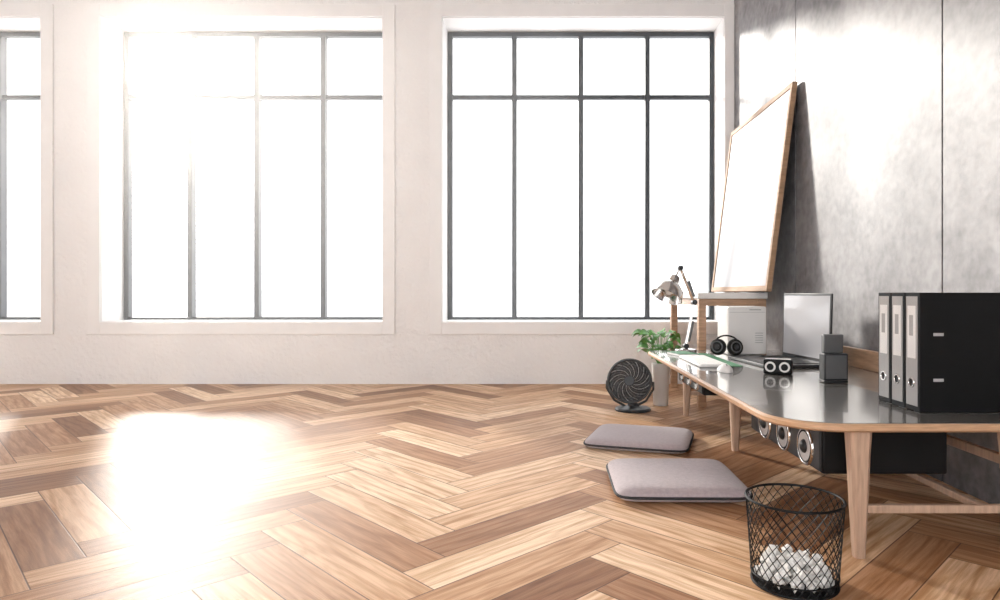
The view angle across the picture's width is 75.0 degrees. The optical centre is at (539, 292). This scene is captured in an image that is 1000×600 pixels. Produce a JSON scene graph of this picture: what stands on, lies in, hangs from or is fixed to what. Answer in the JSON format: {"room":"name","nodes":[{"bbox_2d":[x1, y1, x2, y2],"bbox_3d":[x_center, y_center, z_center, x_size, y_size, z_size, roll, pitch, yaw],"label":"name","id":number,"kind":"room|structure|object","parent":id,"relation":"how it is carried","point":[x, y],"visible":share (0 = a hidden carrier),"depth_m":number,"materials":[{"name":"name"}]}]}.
{"room":"home office","nodes":[
{"label":"home office","id":0,"kind":"room"},
{"bbox_2d":[0,0,733,383],"bbox_3d":[-2.332,-0.950,4.813,7.936,3.300,0.340,0,0,0],"label":"wall","id":1,"kind":"structure","parent":0,"point":[70,355],"depth_m":4.64,"materials":[{"name":"white paint"}]},
{"bbox_2d":[0,32,39,319],"bbox_3d":[-4.564,-0.881,4.907,2.004,2.167,0.062,0,0,0],"label":"window","id":2,"kind":"structure","parent":1,"relation":"in","point":[4,36],"depth_m":4.89,"materials":[{"name":"metal"}]},
{"bbox_2d":[0,4,53,333],"bbox_3d":[-4.564,-0.881,4.759,2.190,2.353,0.268,0,0,0],"label":"trim","id":3,"kind":"structure","parent":1,"relation":"attached to","point":[13,17],"depth_m":4.62,"materials":[{"name":"white paint"}]},
{"bbox_2d":[87,4,394,333],"bbox_3d":[-2.129,-0.881,4.759,2.190,2.353,0.268,0,0,0],"label":"trim","id":4,"kind":"structure","parent":1,"relation":"attached to","point":[107,24],"depth_m":4.62,"materials":[{"name":"white paint"}]},
{"bbox_2d":[124,32,381,319],"bbox_3d":[-2.129,-0.881,4.907,2.004,2.167,0.062,0,0,0],"label":"window","id":5,"kind":"structure","parent":1,"relation":"in","point":[191,97],"depth_m":4.89,"materials":[{"name":"metal"}]},
{"bbox_2d":[448,32,713,319],"bbox_3d":[0.307,-0.881,4.907,2.004,2.167,0.062,0,0,0],"label":"window","id":6,"kind":"structure","parent":1,"relation":"in","point":[514,36],"depth_m":4.89,"materials":[{"name":"metal"}]},
{"bbox_2d":[429,4,733,333],"bbox_3d":[0.298,-0.881,4.759,2.172,2.353,0.268,0,0,0],"label":"trim","id":7,"kind":"structure","parent":1,"relation":"attached to","point":[718,19],"depth_m":4.63,"materials":[{"name":"white paint"}]},
{"bbox_2d":[0,384,999,599],"bbox_3d":[-2.442,0.650,0.732,7.716,0.001,7.863,0,0,0],"label":"floor","id":8,"kind":"structure","parent":0,"point":[108,491],"depth_m":2.01,"materials":[{"name":"brown wood"}]},
{"bbox_2d":[606,358,653,412],"bbox_3d":[0.497,0.505,3.599,0.239,0.289,0.200,0,0,-23],"label":"desk fan","id":9,"kind":"object","parent":8,"relation":"on","point":[629,380],"visible":1,"depth_m":3.58,"materials":[{"name":"plastic"}]},
{"bbox_2d":[583,424,693,453],"bbox_3d":[0.435,0.626,2.820,0.440,0.048,0.400,0,0,17],"label":"floor cushion","id":10,"kind":"object","parent":8,"relation":"on","point":[640,438],"visible":1,"depth_m":2.70,"materials":[{"name":"fabric"}]},
{"bbox_2d":[632,328,681,405],"bbox_3d":[0.685,0.427,3.781,0.291,0.446,0.259,0,0,21],"label":"potted plant","id":11,"kind":"object","parent":8,"relation":"on","point":[660,372],"visible":0.8,"depth_m":3.74,"materials":[{"name":"green plant"}]},
{"bbox_2d":[606,458,752,501],"bbox_3d":[0.452,0.624,2.195,0.439,0.052,0.434,0,0,0],"label":"floor cushion","id":12,"kind":"object","parent":8,"relation":"on","point":[631,479],"visible":0.98,"depth_m":2.08,"materials":[{"name":"fabric"}]},
{"bbox_2d":[670,293,767,407],"bbox_3d":[1.093,0.324,4.090,0.395,0.652,0.820,0,0,0],"label":"wooden bench","id":13,"kind":"object","parent":8,"relation":"on","point":[703,299],"visible":0.37,"depth_m":3.69,"materials":[{"name":"brown wood"}]},
{"bbox_2d":[711,81,797,291],"bbox_3d":[1.289,-0.568,4.020,0.167,1.121,1.120,0,0,0],"label":"whiteboard","id":14,"kind":"object","parent":13,"relation":"on","point":[758,153],"visible":1,"depth_m":3.87,"materials":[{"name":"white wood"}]},
{"bbox_2d":[744,483,846,599],"bbox_3d":[0.571,0.553,1.460,0.214,0.192,0.214,0,0,0],"label":"wastebasket","id":15,"kind":"object","parent":8,"relation":"on","point":[788,574],"visible":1,"depth_m":1.42,"materials":[{"name":"metal"}]},
{"bbox_2d":[648,346,999,558],"bbox_3d":[0.971,0.443,2.576,0.782,0.415,2.028,0,0,0],"label":"desk","id":16,"kind":"object","parent":8,"relation":"on","point":[798,400],"visible":0.76,"depth_m":1.76,"materials":[{"name":"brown wood"}]},
{"bbox_2d":[651,265,697,351],"bbox_3d":[0.720,0.083,3.469,0.247,0.463,0.179,0,0,0],"label":"desk lamp","id":17,"kind":"object","parent":16,"relation":"on","point":[669,291],"visible":0.98,"depth_m":3.48,"materials":[{"name":"silver metal"}]},
{"bbox_2d":[667,351,697,355],"bbox_3d":[0.723,0.308,3.304,0.104,0.012,0.154,0,0,-12],"label":"notebook","id":18,"kind":"object","parent":16,"relation":"on","point":[677,353],"visible":0.86,"depth_m":3.29,"materials":[{"name":"paper"}]},
{"bbox_2d":[679,373,716,394],"bbox_3d":[0.867,0.397,3.130,0.327,0.116,0.500,0,0,0],"label":"speaker","id":19,"kind":"object","parent":16,"relation":"attached to","point":[689,382],"visible":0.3,"depth_m":2.99,"materials":[{"name":"plastic"}]},
{"bbox_2d":[679,355,725,366],"bbox_3d":[0.738,0.307,2.950,0.125,0.014,0.420,0,0,0],"label":"keyboard","id":20,"kind":"object","parent":16,"relation":"on","point":[698,360],"visible":0.97,"depth_m":2.89,"materials":[{"name":"white plastic"}]},
{"bbox_2d":[698,353,741,366],"bbox_3d":[0.840,0.314,3.080,0.056,0.002,0.600,0,0,0],"label":"cutting mat","id":21,"kind":"object","parent":16,"relation":"on","point":[729,363],"visible":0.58,"depth_m":3.01,"materials":[{"name":"green plastic"}]},
{"bbox_2d":[717,364,732,372],"bbox_3d":[0.740,0.298,2.600,0.060,0.031,0.100,0,0,0],"label":"computer mouse","id":22,"kind":"object","parent":16,"relation":"on","point":[724,368],"visible":1,"depth_m":2.57,"materials":[{"name":"white plastic"}]},
{"bbox_2d":[710,335,742,355],"bbox_3d":[0.925,0.259,3.225,0.156,0.100,0.077,0,0,0],"label":"headphones","id":23,"kind":"object","parent":16,"relation":"on","point":[717,346],"visible":1,"depth_m":3.20,"materials":[{"name":"grey plastic"}]},
{"bbox_2d":[718,306,765,354],"bbox_3d":[1.050,0.192,3.389,0.200,0.245,0.172,0,0,-3],"label":"computer tower","id":24,"kind":"object","parent":16,"relation":"on","point":[747,324],"visible":0.95,"depth_m":3.31,"materials":[{"name":"plastic"}]},
{"bbox_2d":[763,358,792,374],"bbox_3d":[0.922,0.284,2.519,0.107,0.060,0.049,0,0,25],"label":"speaker","id":25,"kind":"object","parent":16,"relation":"on","point":[782,366],"visible":1,"depth_m":2.50,"materials":[{"name":"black plastic"}]},
{"bbox_2d":[729,293,832,367],"bbox_3d":[1.065,0.158,2.916,0.286,0.312,0.420,0,0,-6],"label":"laptop","id":26,"kind":"object","parent":16,"relation":"on","point":[806,316],"visible":0.81,"depth_m":2.92,"materials":[{"name":"plastic"}]},
{"bbox_2d":[818,334,847,382],"bbox_3d":[1.035,0.230,2.294,0.084,0.168,0.051,0,0,0],"label":"speaker","id":27,"kind":"object","parent":16,"relation":"on","point":[833,363],"visible":1,"depth_m":2.27},
{"bbox_2d":[751,414,946,473],"bbox_3d":[0.886,0.406,1.970,0.347,0.133,0.560,0,0,0],"label":"speaker","id":28,"kind":"object","parent":16,"relation":"attached to","point":[891,452],"visible":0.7,"depth_m":1.69,"materials":[{"name":"plastic"}]},
{"bbox_2d":[879,293,891,402],"bbox_3d":[1.139,0.157,1.880,0.292,0.315,0.070,0,0,0],"label":"ring binder","id":29,"kind":"object","parent":16,"relation":"on","point":[885,299],"visible":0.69,"depth_m":1.87,"materials":[{"name":"plastic"}]},
{"bbox_2d":[892,293,904,407],"bbox_3d":[1.139,0.157,1.810,0.292,0.315,0.070,0,0,0],"label":"ring binder","id":30,"kind":"object","parent":16,"relation":"on","point":[898,299],"visible":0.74,"depth_m":1.80,"materials":[{"name":"plastic"}]},
{"bbox_2d":[905,293,999,412],"bbox_3d":[1.139,0.157,1.739,0.292,0.315,0.070,0,0,0],"label":"ring binder","id":31,"kind":"object","parent":16,"relation":"on","point":[952,340],"visible":1,"depth_m":1.71,"materials":[{"name":"paper"}]},
{"bbox_2d":[734,0,999,503],"bbox_3d":[1.486,-0.950,0.722,0.200,3.300,7.843,0,0,0],"label":"wall","id":32,"kind":"structure","parent":0,"point":[892,182],"depth_m":2.62,"materials":[{"name":"concrete"}]}
]}

